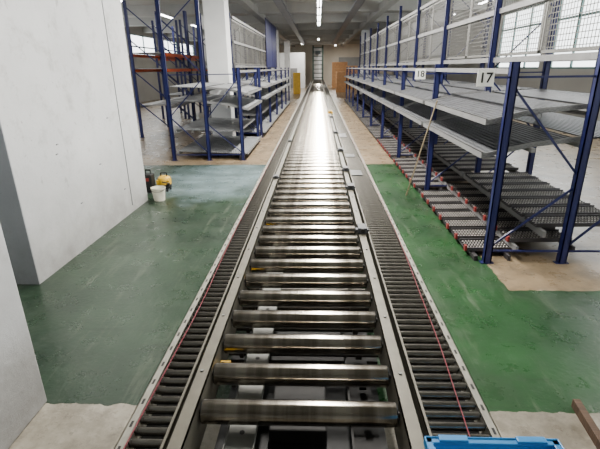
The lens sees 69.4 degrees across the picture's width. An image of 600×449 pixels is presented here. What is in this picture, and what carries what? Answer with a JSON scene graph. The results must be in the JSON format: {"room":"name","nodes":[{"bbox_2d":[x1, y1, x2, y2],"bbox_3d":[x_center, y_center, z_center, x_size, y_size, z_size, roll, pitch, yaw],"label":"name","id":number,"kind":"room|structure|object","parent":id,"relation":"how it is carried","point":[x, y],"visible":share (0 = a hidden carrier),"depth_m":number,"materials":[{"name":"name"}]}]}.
{"room":"distribution center","nodes":[
{"label":"distribution center","id":0,"kind":"room"},
{"bbox_2d":[0,224,46,448],"bbox_3d":[-2.674,-0.580,0.560,1.810,4.900,3.240,0,20,2],"label":"wall","id":1,"kind":"structure","parent":0,"point":[22,393],"depth_m":2.56,"materials":[{"name":"white paint"}]},
{"bbox_2d":[0,0,147,284],"bbox_3d":[-2.823,-2.201,5.052,0.340,4.900,3.028,0,20,2],"label":"wall partition","id":2,"kind":"structure","parent":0,"point":[57,83],"depth_m":4.84,"materials":[{"name":"white paint"}]},
{"bbox_2d":[56,0,132,204],"bbox_3d":[-2.631,-1.526,5.516,0.008,3.110,2.000,0,20,2],"label":"trim","id":3,"kind":"structure","parent":2,"relation":"attached to","point":[101,0],"depth_m":6.13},
{"bbox_2d":[124,26,207,103],"bbox_3d":[-11.162,-8.541,22.913,0.200,4.900,64.000,0,20,2],"label":"wall","id":4,"kind":"structure","parent":0,"point":[146,92],"depth_m":31.25,"materials":[{"name":"paint"}]},
{"bbox_2d":[130,33,153,51],"bbox_3d":[-10.863,-12.424,30.116,0.060,1.300,4.600,0,20,2],"label":"window","id":5,"kind":"structure","parent":4,"relation":"in","point":[144,47],"depth_m":29.99,"materials":[{"name":"white metal"}]},
{"bbox_2d":[164,40,177,53],"bbox_3d":[-10.657,-14.227,35.096,0.060,1.300,4.600,0,20,2],"label":"window","id":6,"kind":"structure","parent":4,"relation":"in","point":[164,40],"depth_m":35.24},
{"bbox_2d":[121,0,484,17],"bbox_3d":[-0.601,-10.963,21.706,21.400,0.200,64.200,0,20,2],"label":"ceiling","id":7,"kind":"structure","parent":0,"point":[128,2],"depth_m":19.70,"materials":[{"name":"concrete"}]},
{"bbox_2d":[234,0,294,46],"bbox_3d":[-1.842,-11.868,25.581,0.300,0.300,56.000,0,20,2],"label":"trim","id":8,"kind":"structure","parent":7,"relation":"attached to","point":[248,5],"depth_m":19.53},
{"bbox_2d":[273,0,304,43],"bbox_3d":[-0.421,-11.209,23.632,0.301,0.648,40.000,0,20,2],"label":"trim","id":9,"kind":"structure","parent":7,"relation":"attached to","point":[280,4],"depth_m":19.90,"materials":[{"name":"metal"}]},
{"bbox_2d":[332,0,364,43],"bbox_3d":[2.477,-11.206,23.513,0.301,0.648,40.000,0,20,2],"label":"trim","id":10,"kind":"structure","parent":7,"relation":"attached to","point":[357,4],"depth_m":20.24,"materials":[{"name":"metal"}]},
{"bbox_3d":[-0.865,-8.325,15.328,21.000,0.420,0.400,0,20,2],"label":"trim","id":11,"kind":"structure","parent":7,"relation":"attached to","visible":0},
{"bbox_2d":[317,0,321,6],"bbox_3d":[0.715,-8.312,16.013,0.180,0.251,2.200,0,20,2],"label":"fluorescent light","id":12,"kind":"object","parent":11,"relation":"hanging from","point":[319,2],"visible":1,"depth_m":16.27,"materials":[{"name":"white plastic"}]},
{"bbox_2d":[9,85,599,448],"bbox_3d":[-0.533,-6.168,23.439,21.400,0.200,64.200,0,20,2],"label":"floor","id":13,"kind":"structure","parent":0,"point":[525,328],"depth_m":4.12,"materials":[{"name":"paint"}]},
{"bbox_2d":[145,169,155,192],"bbox_3d":[-2.668,-0.765,7.654,0.156,0.426,0.172,0,20,2],"label":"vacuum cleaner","id":14,"kind":"object","parent":13,"relation":"on","point":[149,177],"visible":0.56,"depth_m":7.59,"materials":[{"name":"black plastic"}]},
{"bbox_2d":[150,186,165,201],"bbox_3d":[-2.364,-0.516,7.255,0.248,0.220,0.243,0,20,2],"label":"bucket","id":15,"kind":"object","parent":13,"relation":"on","point":[158,192],"visible":1,"depth_m":7.19,"materials":[{"name":"plastic"}]},
{"bbox_2d":[122,0,195,137],"bbox_3d":[-4.599,-5.162,14.637,1.140,4.000,2.760,0,20,2],"label":"rack","id":16,"kind":"object","parent":13,"relation":"on","point":[151,55],"visible":0.66,"depth_m":13.99,"materials":[{"name":"blue metal"}]},
{"bbox_2d":[133,52,186,55],"bbox_3d":[-4.606,-5.685,14.448,1.000,0.028,2.560,0,20,2],"label":"shelf","id":17,"kind":"object","parent":16,"relation":"attached to","point":[144,53],"depth_m":13.84,"materials":[{"name":"metal"}]},
{"bbox_2d":[135,68,188,68],"bbox_3d":[-4.600,-5.262,14.601,1.000,0.028,2.560,0,20,2],"label":"shelf","id":18,"kind":"object","parent":16,"relation":"attached to","point":[135,68],"depth_m":13.41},
{"bbox_2d":[140,99,185,105],"bbox_3d":[-4.586,-4.228,14.975,1.000,0.028,2.560,0,20,2],"label":"shelf","id":19,"kind":"object","parent":16,"relation":"attached to","point":[162,102],"depth_m":14.33,"materials":[{"name":"grey metal"}]},
{"bbox_2d":[156,172,171,191],"bbox_3d":[-2.433,-0.764,7.775,0.266,0.335,0.306,0,20,2],"label":"vacuum cleaner","id":20,"kind":"object","parent":13,"relation":"on","point":[163,180],"visible":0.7,"depth_m":7.71,"materials":[{"name":"yellow plastic"}]},
{"bbox_2d":[151,20,202,118],"bbox_3d":[-5.580,-7.068,19.948,1.140,4.000,2.760,0,20,2],"label":"rack","id":21,"kind":"object","parent":13,"relation":"on","point":[182,92],"visible":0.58,"depth_m":19.22,"materials":[{"name":"metal"}]},
{"bbox_2d":[170,92,197,95],"bbox_3d":[-5.567,-6.134,20.286,1.000,0.028,2.560,0,20,2],"label":"shelf","id":22,"kind":"object","parent":21,"relation":"attached to","point":[177,93],"depth_m":20.10,"materials":[{"name":"grey metal"}]},
{"bbox_2d":[162,11,210,119],"bbox_3d":[-4.490,-6.115,17.268,1.140,4.000,2.760,0,20,2],"label":"rack","id":23,"kind":"object","parent":13,"relation":"on","point":[196,57],"visible":0.36,"depth_m":17.68,"materials":[{"name":"metal"}]},
{"bbox_2d":[154,0,261,160],"bbox_3d":[-2.102,-3.691,11.059,1.905,3.600,2.800,0,20,2],"label":"rack","id":24,"kind":"object","parent":13,"relation":"on","point":[243,145],"visible":1,"depth_m":10.31,"materials":[{"name":"grey metal"}]},
{"bbox_2d":[170,82,224,87],"bbox_3d":[-2.552,-3.594,11.150,0.740,0.053,2.640,0,20,2],"label":"shelf","id":25,"kind":"object","parent":24,"relation":"attached to","point":[192,85],"depth_m":10.68,"materials":[{"name":"grey metal"}]},
{"bbox_2d":[172,94,223,102],"bbox_3d":[-2.547,-3.298,11.257,0.740,0.062,2.640,0,20,2],"label":"shelf","id":26,"kind":"object","parent":24,"relation":"attached to","point":[195,98],"depth_m":10.94,"materials":[{"name":"grey metal"}]},
{"bbox_2d":[176,117,251,131],"bbox_3d":[-2.139,-2.668,11.469,1.500,0.083,2.640,0,20,2],"label":"shelf","id":27,"kind":"object","parent":24,"relation":"attached to","point":[219,124],"depth_m":11.16,"materials":[{"name":"grey metal"}]},
{"bbox_2d":[178,135,259,153],"bbox_3d":[-2.042,-2.179,11.642,1.680,0.083,2.640,0,20,2],"label":"shelf","id":28,"kind":"object","parent":24,"relation":"attached to","point":[218,144],"depth_m":11.39,"materials":[{"name":"grey metal"}]},
{"bbox_2d":[207,84,256,94],"bbox_3d":[-1.621,-3.502,11.145,0.920,0.167,2.640,0,20,2],"label":"shelf","id":29,"kind":"object","parent":24,"relation":"attached to","point":[246,89],"depth_m":10.64,"materials":[{"name":"grey metal"}]},
{"bbox_2d":[210,95,259,108],"bbox_3d":[-1.617,-3.192,11.257,0.920,0.187,2.640,0,20,2],"label":"shelf","id":30,"kind":"object","parent":24,"relation":"attached to","point":[230,100],"depth_m":10.97,"materials":[{"name":"grey metal"}]},
{"bbox_2d":[114,80,312,448],"bbox_3d":[0.405,-7.578,25.870,0.214,0.776,51.800,0,20,2],"label":"conveyor","id":31,"kind":"object","parent":13,"relation":"on","point":[154,429],"visible":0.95,"depth_m":2.23,"materials":[{"name":"metal"}]},
{"bbox_2d":[123,119,291,448],"bbox_3d":[-0.419,-1.005,6.572,0.025,0.009,11.000,0,20,2],"label":"pull cord","id":32,"kind":"object","parent":31,"relation":"on","point":[291,119],"visible":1,"depth_m":2.18,"materials":[{"name":"red plastic"}]},
{"bbox_2d":[202,0,235,135],"bbox_3d":[-2.339,-4.685,12.641,0.660,4.400,0.660,0,20,2],"label":"column","id":33,"kind":"structure","parent":13,"relation":"on","point":[215,12],"depth_m":12.27,"materials":[{"name":"paint"}]},
{"bbox_2d":[200,12,273,137],"bbox_3d":[-1.970,-4.916,14.441,1.920,3.600,2.800,0,20,2],"label":"rack","id":34,"kind":"object","parent":13,"relation":"on","point":[263,126],"visible":0.52,"depth_m":13.68,"materials":[{"name":"grey metal"}]},
{"bbox_2d":[237,108,265,115],"bbox_3d":[-1.999,-3.892,14.851,1.500,0.083,2.640,0,20,2],"label":"shelf","id":35,"kind":"object","parent":34,"relation":"attached to","point":[251,112],"depth_m":14.63,"materials":[{"name":"grey metal"}]},
{"bbox_2d":[241,80,270,85],"bbox_3d":[-1.481,-4.727,14.528,0.920,0.167,2.640,0,20,2],"label":"shelf","id":36,"kind":"object","parent":34,"relation":"attached to","point":[263,83],"depth_m":14.44,"materials":[{"name":"grey metal"}]},
{"bbox_2d":[244,122,271,132],"bbox_3d":[-1.902,-3.403,15.024,1.680,0.083,2.640,0,20,2],"label":"shelf","id":37,"kind":"object","parent":34,"relation":"attached to","point":[266,125],"depth_m":14.80,"materials":[{"name":"grey metal"}]},
{"bbox_2d":[247,91,271,97],"bbox_3d":[-1.477,-4.417,14.640,0.920,0.187,2.640,0,20,2],"label":"shelf","id":38,"kind":"object","parent":34,"relation":"attached to","point":[264,94],"depth_m":14.37,"materials":[{"name":"grey metal"}]},
{"bbox_2d":[232,67,260,141],"bbox_3d":[-1.570,-3.469,12.645,0.760,2.090,0.072,0,20,2],"label":"frame","id":39,"kind":"object","parent":13,"relation":"on","point":[255,68],"visible":0.46,"depth_m":12.63,"materials":[{"name":"blue paint"}]},
{"bbox_2d":[231,22,279,125],"bbox_3d":[-1.861,-5.868,17.072,1.920,3.600,2.800,0,20,2],"label":"rack","id":40,"kind":"object","parent":13,"relation":"on","point":[270,118],"visible":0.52,"depth_m":16.72,"materials":[{"name":"grey metal"}]},
{"bbox_2d":[238,114,277,121],"bbox_3d":[-1.793,-4.356,17.655,1.680,0.083,2.640,0,20,2],"label":"shelf","id":41,"kind":"object","parent":40,"relation":"attached to","point":[274,117],"depth_m":17.59,"materials":[{"name":"grey metal"}]},
{"bbox_2d":[254,102,273,107],"bbox_3d":[-1.890,-4.845,17.482,1.500,0.083,2.640,0,20,2],"label":"shelf","id":42,"kind":"object","parent":40,"relation":"attached to","point":[264,104],"depth_m":17.47,"materials":[{"name":"grey metal"}]},
{"bbox_2d":[253,78,276,82],"bbox_3d":[-1.372,-5.679,17.159,0.920,0.167,2.640,0,20,2],"label":"shelf","id":43,"kind":"object","parent":40,"relation":"attached to","point":[266,80],"depth_m":17.49,"materials":[{"name":"grey metal"}]},
{"bbox_2d":[262,87,276,92],"bbox_3d":[-1.368,-5.369,17.271,0.920,0.187,2.640,0,20,2],"label":"shelf","id":44,"kind":"object","parent":40,"relation":"attached to","point":[273,90],"depth_m":17.18,"materials":[{"name":"grey metal"}]},
{"bbox_2d":[233,29,284,114],"bbox_3d":[-1.752,-6.820,19.703,1.920,3.600,2.800,0,20,2],"label":"rack","id":45,"kind":"object","parent":13,"relation":"on","point":[276,111],"visible":0.52,"depth_m":19.22,"materials":[{"name":"grey metal"}]},
{"bbox_2d":[251,97,278,101],"bbox_3d":[-1.781,-5.797,20.113,1.500,0.083,2.640,0,20,2],"label":"shelf","id":46,"kind":"object","parent":45,"relation":"attached to","point":[272,99],"depth_m":19.95,"materials":[{"name":"grey metal"}]},
{"bbox_2d":[262,109,282,114],"bbox_3d":[-1.685,-5.308,20.286,1.680,0.083,2.640,0,20,2],"label":"shelf","id":47,"kind":"object","parent":45,"relation":"attached to","point":[280,111],"depth_m":20.07,"materials":[{"name":"grey metal"}]},
{"bbox_2d":[247,18,288,108],"bbox_3d":[-1.648,-8.102,22.215,1.920,4.300,2.800,0,20,2],"label":"rack","id":48,"kind":"object","parent":13,"relation":"on","point":[268,32],"visible":0.3,"depth_m":21.83,"materials":[{"name":"metal"}]},
{"bbox_2d":[271,104,286,108],"bbox_3d":[-1.576,-6.260,22.917,1.680,0.083,2.640,0,20,2],"label":"shelf","id":49,"kind":"object","parent":48,"relation":"attached to","point":[273,106],"depth_m":22.69,"materials":[{"name":"grey metal"}]},
{"bbox_2d":[252,23,291,103],"bbox_3d":[-1.538,-9.067,24.879,1.920,4.300,2.872,0,20,2],"label":"rack","id":50,"kind":"object","parent":13,"relation":"on","point":[273,28],"visible":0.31,"depth_m":24.51,"materials":[{"name":"metal"}]},
{"bbox_2d":[272,30,279,99],"bbox_3d":[-1.644,-10.678,29.196,0.560,4.400,0.560,0,20,2],"label":"column","id":51,"kind":"structure","parent":13,"relation":"on","point":[277,31],"depth_m":28.71,"materials":[{"name":"paint"}]},
{"bbox_2d":[284,41,290,90],"bbox_3d":[-1.178,-14.760,40.471,0.560,4.400,0.560,0,20,2],"label":"column","id":52,"kind":"structure","parent":13,"relation":"on","point":[286,43],"depth_m":39.99,"materials":[{"name":"paint"}]},
{"bbox_2d":[279,52,304,87],"bbox_3d":[-0.851,-16.760,47.168,2.800,3.600,2.030,0,20,2],"label":"cabin","id":53,"kind":"object","parent":13,"relation":"on","point":[297,60],"visible":0.53,"depth_m":46.03,"materials":[{"name":"paint"}]},
{"bbox_2d":[166,79,424,448],"bbox_3d":[0.998,-7.618,25.831,1.026,0.862,51.800,0,20,2],"label":"conveyor","id":54,"kind":"object","parent":13,"relation":"on","point":[305,291],"visible":1,"depth_m":2.35,"materials":[{"name":"metal"}]},
{"bbox_2d":[341,332,380,448],"bbox_3d":[0.398,-0.147,4.746,0.120,0.040,6.950,0,20,2],"label":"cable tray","id":55,"kind":"object","parent":54,"relation":"on","point":[361,437],"depth_m":2.04,"materials":[{"name":"grey metal"}]},
{"bbox_2d":[293,73,300,93],"bbox_3d":[-0.256,-11.786,36.180,0.600,1.700,0.515,0,20,2],"label":"tall cabinet","id":56,"kind":"object","parent":13,"relation":"on","point":[296,76],"visible":0.9,"depth_m":35.98,"materials":[{"name":"yellow plastic"}]},
{"bbox_2d":[312,45,323,79],"bbox_3d":[2.082,-18.392,50.319,1.260,4.450,1.150,0,20,2],"label":"lift","id":57,"kind":"object","parent":13,"relation":"on","point":[317,52],"visible":0.9,"depth_m":50.21,"materials":[{"name":"paint"}]},
{"bbox_2d":[332,62,347,87],"bbox_3d":[4.213,-15.953,46.202,1.602,2.597,0.800,0,20,2],"label":"stack","id":58,"kind":"object","parent":13,"relation":"on","point":[336,66],"visible":0.51,"depth_m":45.63,"materials":[{"name":"cardboard"}]},
{"bbox_2d":[336,72,345,92],"bbox_3d":[3.569,-12.468,37.911,0.802,1.697,0.800,0,20,2],"label":"stack","id":59,"kind":"object","parent":13,"relation":"on","point":[340,85],"visible":0.88,"depth_m":37.53,"materials":[{"name":"cardboard"}]},
{"bbox_2d":[347,66,357,88],"bbox_3d":[5.198,-14.743,43.406,1.002,2.197,0.800,0,20,2],"label":"stack","id":60,"kind":"object","parent":13,"relation":"on","point":[351,87],"visible":0.31,"depth_m":42.86,"materials":[{"name":"cardboard"}]},
{"bbox_2d":[344,32,381,102],"bbox_3d":[3.753,-9.507,26.481,1.920,3.900,2.872,0,20,2],"label":"rack","id":61,"kind":"object","parent":13,"relation":"on","point":[363,45],"visible":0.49,"depth_m":26.54,"materials":[{"name":"grey metal"}]},
{"bbox_2d":[360,30,369,93],"bbox_3d":[4.439,-11.013,29.887,0.560,4.400,0.560,0,20,2],"label":"column","id":62,"kind":"structure","parent":13,"relation":"on","point":[362,31],"depth_m":29.13,"materials":[{"name":"paint"}]},
{"bbox_2d":[347,28,388,106],"bbox_3d":[3.643,-8.542,23.816,1.920,3.900,2.800,0,20,2],"label":"rack","id":63,"kind":"object","parent":13,"relation":"on","point":[368,53],"visible":0.56,"depth_m":23.42,"materials":[{"name":"grey metal"}]},
{"bbox_2d":[350,23,398,111],"bbox_3d":[3.534,-7.590,21.185,1.920,3.900,2.800,0,20,2],"label":"rack","id":64,"kind":"object","parent":13,"relation":"on","point":[374,50],"visible":0.58,"depth_m":20.65,"materials":[{"name":"grey metal"}]},
{"bbox_2d":[354,16,411,118],"bbox_3d":[3.425,-6.637,18.555,1.920,3.900,2.800,0,20,2],"label":"rack","id":65,"kind":"object","parent":13,"relation":"on","point":[365,113],"visible":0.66,"depth_m":18.07,"materials":[{"name":"grey metal"}]},
{"bbox_2d":[360,6,428,127],"bbox_3d":[3.316,-5.685,15.924,1.920,3.900,2.800,0,20,2],"label":"rack","id":66,"kind":"object","parent":13,"relation":"on","point":[374,120],"visible":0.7,"depth_m":15.43,"materials":[{"name":"grey metal"}]},
{"bbox_2d":[363,87,380,92],"bbox_3d":[2.842,-5.045,16.213,0.920,0.187,2.640,0,20,2],"label":"shelf","id":67,"kind":"object","parent":66,"relation":"attached to","point":[367,90],"depth_m":16.19,"materials":[{"name":"grey metal"}]},
{"bbox_2d":[364,77,391,82],"bbox_3d":[2.838,-5.356,16.101,0.920,0.167,2.640,0,20,2],"label":"shelf","id":68,"kind":"object","parent":66,"relation":"attached to","point":[380,78],"depth_m":16.27,"materials":[{"name":"grey metal"}]},
{"bbox_2d":[367,0,453,139],"bbox_3d":[3.207,-4.732,13.293,1.920,3.900,2.800,0,20,2],"label":"rack","id":69,"kind":"object","parent":13,"relation":"on","point":[385,130],"visible":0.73,"depth_m":12.92,"materials":[{"name":"grey metal"}]},
{"bbox_2d":[371,91,394,98],"bbox_3d":[2.733,-4.093,13.582,0.920,0.187,2.640,0,20,2],"label":"shelf","id":70,"kind":"object","parent":69,"relation":"attached to","point":[378,94],"depth_m":13.45,"materials":[{"name":"grey metal"}]},
{"bbox_2d":[371,79,406,85],"bbox_3d":[2.729,-4.403,13.470,0.920,0.167,2.640,0,20,2],"label":"shelf","id":71,"kind":"object","parent":69,"relation":"attached to","point":[377,83],"depth_m":13.61,"materials":[{"name":"grey metal"}]},
{"bbox_2d":[400,78,433,81],"bbox_3d":[3.657,-4.494,13.399,0.740,0.053,2.640,0,20,2],"label":"shelf","id":72,"kind":"object","parent":69,"relation":"attached to","point":[410,79],"depth_m":12.89,"materials":[{"name":"grey metal"}]},
{"bbox_2d":[322,79,500,436],"bbox_3d":[1.627,-7.577,25.820,0.300,0.776,51.800,0,20,2],"label":"conveyor","id":73,"kind":"object","parent":13,"relation":"on","point":[432,390],"visible":0.94,"depth_m":2.29,"materials":[{"name":"metal"}]},
{"bbox_2d":[346,127,469,436],"bbox_3d":[0.905,-1.002,6.517,0.081,0.012,11.001,0,20,3],"label":"pull cord","id":74,"kind":"object","parent":73,"relation":"on","point":[346,127],"visible":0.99,"depth_m":2.26,"materials":[{"name":"red plastic"}]},
{"bbox_2d":[423,435,563,448],"bbox_3d":[0.594,0.810,1.205,0.416,0.168,0.396,0,20,2],"label":"plastic crate","id":75,"kind":"object","parent":73,"relation":"on","point":[440,441],"visible":1,"depth_m":1.35,"materials":[{"name":"blue plastic"}]},
{"bbox_2d":[406,100,437,195],"bbox_3d":[1.871,-1.121,6.739,0.024,1.609,0.772,-5,20,-11],"label":"wooden pole","id":76,"kind":"object","parent":13,"relation":"on","point":[437,100],"visible":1,"depth_m":6.66,"materials":[{"name":"brown wood"}]},
{"bbox_2d":[377,0,491,159],"bbox_3d":[3.086,-3.780,10.663,1.915,3.900,2.800,0,20,2],"label":"rack","id":77,"kind":"object","parent":13,"relation":"on","point":[400,145],"visible":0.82,"depth_m":10.31,"materials":[{"name":"grey metal"}]},
{"bbox_2d":[381,95,415,106],"bbox_3d":[2.624,-3.141,10.951,0.920,0.187,2.640,0,20,2],"label":"shelf","id":78,"kind":"object","parent":77,"relation":"attached to","point":[391,101],"depth_m":10.90,"materials":[{"name":"grey metal"}]},
{"bbox_2d":[383,81,431,90],"bbox_3d":[2.620,-3.451,10.839,0.920,0.167,2.640,0,20,2],"label":"shelf","id":79,"kind":"object","parent":77,"relation":"attached to","point":[396,86],"depth_m":10.82,"materials":[{"name":"grey metal"}]},
{"bbox_2d":[417,79,475,84],"bbox_3d":[3.548,-3.541,10.768,0.740,0.053,2.640,0,20,2],"label":"shelf","id":80,"kind":"object","parent":77,"relation":"attached to","point":[427,81],"depth_m":10.43,"materials":[{"name":"grey metal"}]},
{"bbox_2d":[393,0,561,192],"bbox_3d":[2.894,-2.827,8.034,2.080,3.900,2.802,0,20,2],"label":"rack","id":81,"kind":"object","parent":13,"relation":"on","point":[441,163],"visible":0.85,"depth_m":7.67,"materials":[{"name":"grey metal"}]},
{"bbox_2d":[398,103,455,121],"bbox_3d":[2.515,-2.188,8.321,0.920,0.187,2.640,0,20,2],"label":"shelf","id":82,"kind":"object","parent":81,"relation":"attached to","point":[417,112],"depth_m":8.19,"materials":[{"name":"grey metal"}]},
{"bbox_2d":[401,85,475,99],"bbox_3d":[2.511,-2.499,8.209,0.920,0.167,2.640,0,20,2],"label":"shelf","id":83,"kind":"object","parent":81,"relation":"attached to","point":[419,92],"depth_m":8.04,"materials":[{"name":"grey metal"}]},
{"bbox_2d":[445,83,536,91],"bbox_3d":[3.439,-2.589,8.137,0.740,0.053,2.640,0,20,2],"label":"shelf","id":84,"kind":"object","parent":81,"relation":"attached to","point":[472,86],"depth_m":7.86,"materials":[{"name":"grey metal"}]},
{"bbox_2d":[420,0,599,263],"bbox_3d":[2.786,-1.875,5.404,2.080,3.900,2.802,0,20,2],"label":"rack","id":85,"kind":"object","parent":13,"relation":"on","point":[491,212],"visible":1,"depth_m":5.12,"materials":[{"name":"grey metal"}]},
{"bbox_2d":[428,117,576,156],"bbox_3d":[2.406,-1.236,5.690,0.920,0.187,2.640,0,20,2],"label":"shelf","id":86,"kind":"object","parent":85,"relation":"attached to","point":[481,140],"depth_m":5.15,"materials":[{"name":"grey metal"}]},
{"bbox_2d":[431,92,581,123],"bbox_3d":[2.402,-1.546,5.578,0.920,0.167,2.640,0,20,2],"label":"shelf","id":87,"kind":"object","parent":85,"relation":"attached to","point":[479,107],"depth_m":5.11,"materials":[{"name":"grey metal"}]},
{"bbox_2d":[493,89,589,103],"bbox_3d":[3.330,-1.637,5.507,0.740,0.053,2.640,0,20,2],"label":"shelf","id":88,"kind":"object","parent":85,"relation":"attached to","point":[571,97],"depth_m":5.51,"materials":[{"name":"grey metal"}]},
{"bbox_2d":[514,112,599,138],"bbox_3d":[3.334,-1.341,5.614,0.740,0.062,2.640,0,20,2],"label":"shelf","id":89,"kind":"object","parent":85,"relation":"attached to","point":[569,124],"depth_m":5.42,"materials":[{"name":"grey metal"}]},
{"bbox_2d":[571,399,599,448],"bbox_3d":[1.671,1.339,2.204,0.044,0.060,1.200,2,20,8],"label":"wooden plank","id":90,"kind":"object","parent":13,"relation":"on","point":[588,423],"visible":1,"depth_m":2.59,"materials":[{"name":"brown wood"}]},
{"bbox_2d":[233,44,392,85],"bbox_3d":[0.677,-19.450,52.639,21.400,4.900,0.200,0,20,2],"label":"wall","id":91,"kind":"structure","parent":0,"point":[331,53],"depth_m":52.13,"materials":[{"name":"paint"}]},
{"bbox_2d":[339,57,358,72],"bbox_3d":[5.929,-18.602,52.590,2.500,3.200,0.059,0,20,2],"label":"door","id":92,"kind":"structure","parent":91,"relation":"in","point":[352,61],"depth_m":52.16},
{"bbox_2d":[341,0,398,46],"bbox_3d":[3.953,-11.863,25.343,0.300,0.300,56.000,0,20,2],"label":"ceiling beam","id":93,"kind":"structure","parent":91,"relation":"attached to","point":[384,5],"depth_m":22.23,"materials":[{"name":"grey concrete"}]},
{"bbox_2d":[392,0,599,120],"bbox_3d":[10.020,-8.522,22.044,0.200,4.900,64.000,0,20,2],"label":"wall","id":94,"kind":"structure","parent":0,"point":[582,84],"depth_m":18.79,"materials":[{"name":"paint"}]},
{"bbox_2d":[166,29,392,37],"bbox_3d":[-0.087,-15.128,34.120,21.000,0.420,0.400,0,20,2],"label":"ceiling beam","id":95,"kind":"structure","parent":94,"relation":"attached to","point":[374,31],"depth_m":33.91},
{"bbox_2d":[189,34,385,40],"bbox_3d":[0.107,-16.828,38.818,21.000,0.420,0.400,0,20,2],"label":"ceiling beam","id":96,"kind":"structure","parent":94,"relation":"attached to","point":[305,36],"depth_m":38.60,"materials":[{"name":"grey concrete"}]},
{"bbox_2d":[142,21,453,32],"bbox_3d":[-0.281,-13.427,29.422,21.000,0.420,0.400,0,20,2],"label":"ceiling beam","id":97,"kind":"structure","parent":94,"relation":"attached to","point":[352,25],"depth_m":29.22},
{"bbox_2d":[123,11,478,26],"bbox_3d":[-0.476,-11.726,24.724,21.000,0.420,0.400,0,20,2],"label":"ceiling beam","id":98,"kind":"structure","parent":94,"relation":"attached to","point":[359,17],"depth_m":24.53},
{"bbox_2d":[233,42,372,45],"bbox_3d":[0.496,-20.230,48.213,21.000,0.420,0.400,0,20,2],"label":"trim","id":99,"kind":"structure","parent":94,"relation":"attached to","point":[306,43],"depth_m":48.00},
{"bbox_2d":[260,38,376,42],"bbox_3d":[0.302,-18.529,43.515,21.000,0.420,0.400,0,20,2],"label":"ceiling beam","id":100,"kind":"structure","parent":94,"relation":"attached to","point":[306,40],"depth_m":43.30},
{"bbox_2d":[121,0,518,15],"bbox_3d":[-0.670,-10.026,20.026,21.000,0.420,0.400,0,20,2],"label":"ceiling beam","id":101,"kind":"structure","parent":94,"relation":"attached to","point":[368,5],"depth_m":19.83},
{"bbox_2d":[161,12,172,18],"bbox_3d":[-6.009,-9.372,19.206,0.180,0.251,2.200,0,20,2],"label":"fluorescent light","id":102,"kind":"object","parent":101,"relation":"hanging from","point":[162,14],"visible":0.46,"depth_m":19.32,"materials":[{"name":"white plastic"}]},
{"bbox_2d":[496,3,543,68],"bbox_3d":[9.914,-8.330,19.457,0.060,2.500,4.600,0,20,2],"label":"window","id":103,"kind":"structure","parent":94,"relation":"in","point":[529,25],"depth_m":19.12,"materials":[{"name":"white metal"}]},
{"bbox_2d":[550,0,599,68],"bbox_3d":[9.708,-6.527,14.477,0.060,2.500,4.600,0,20,2],"label":"window","id":104,"kind":"structure","parent":94,"relation":"in","point":[582,3],"depth_m":15.23,"materials":[{"name":"white metal"}]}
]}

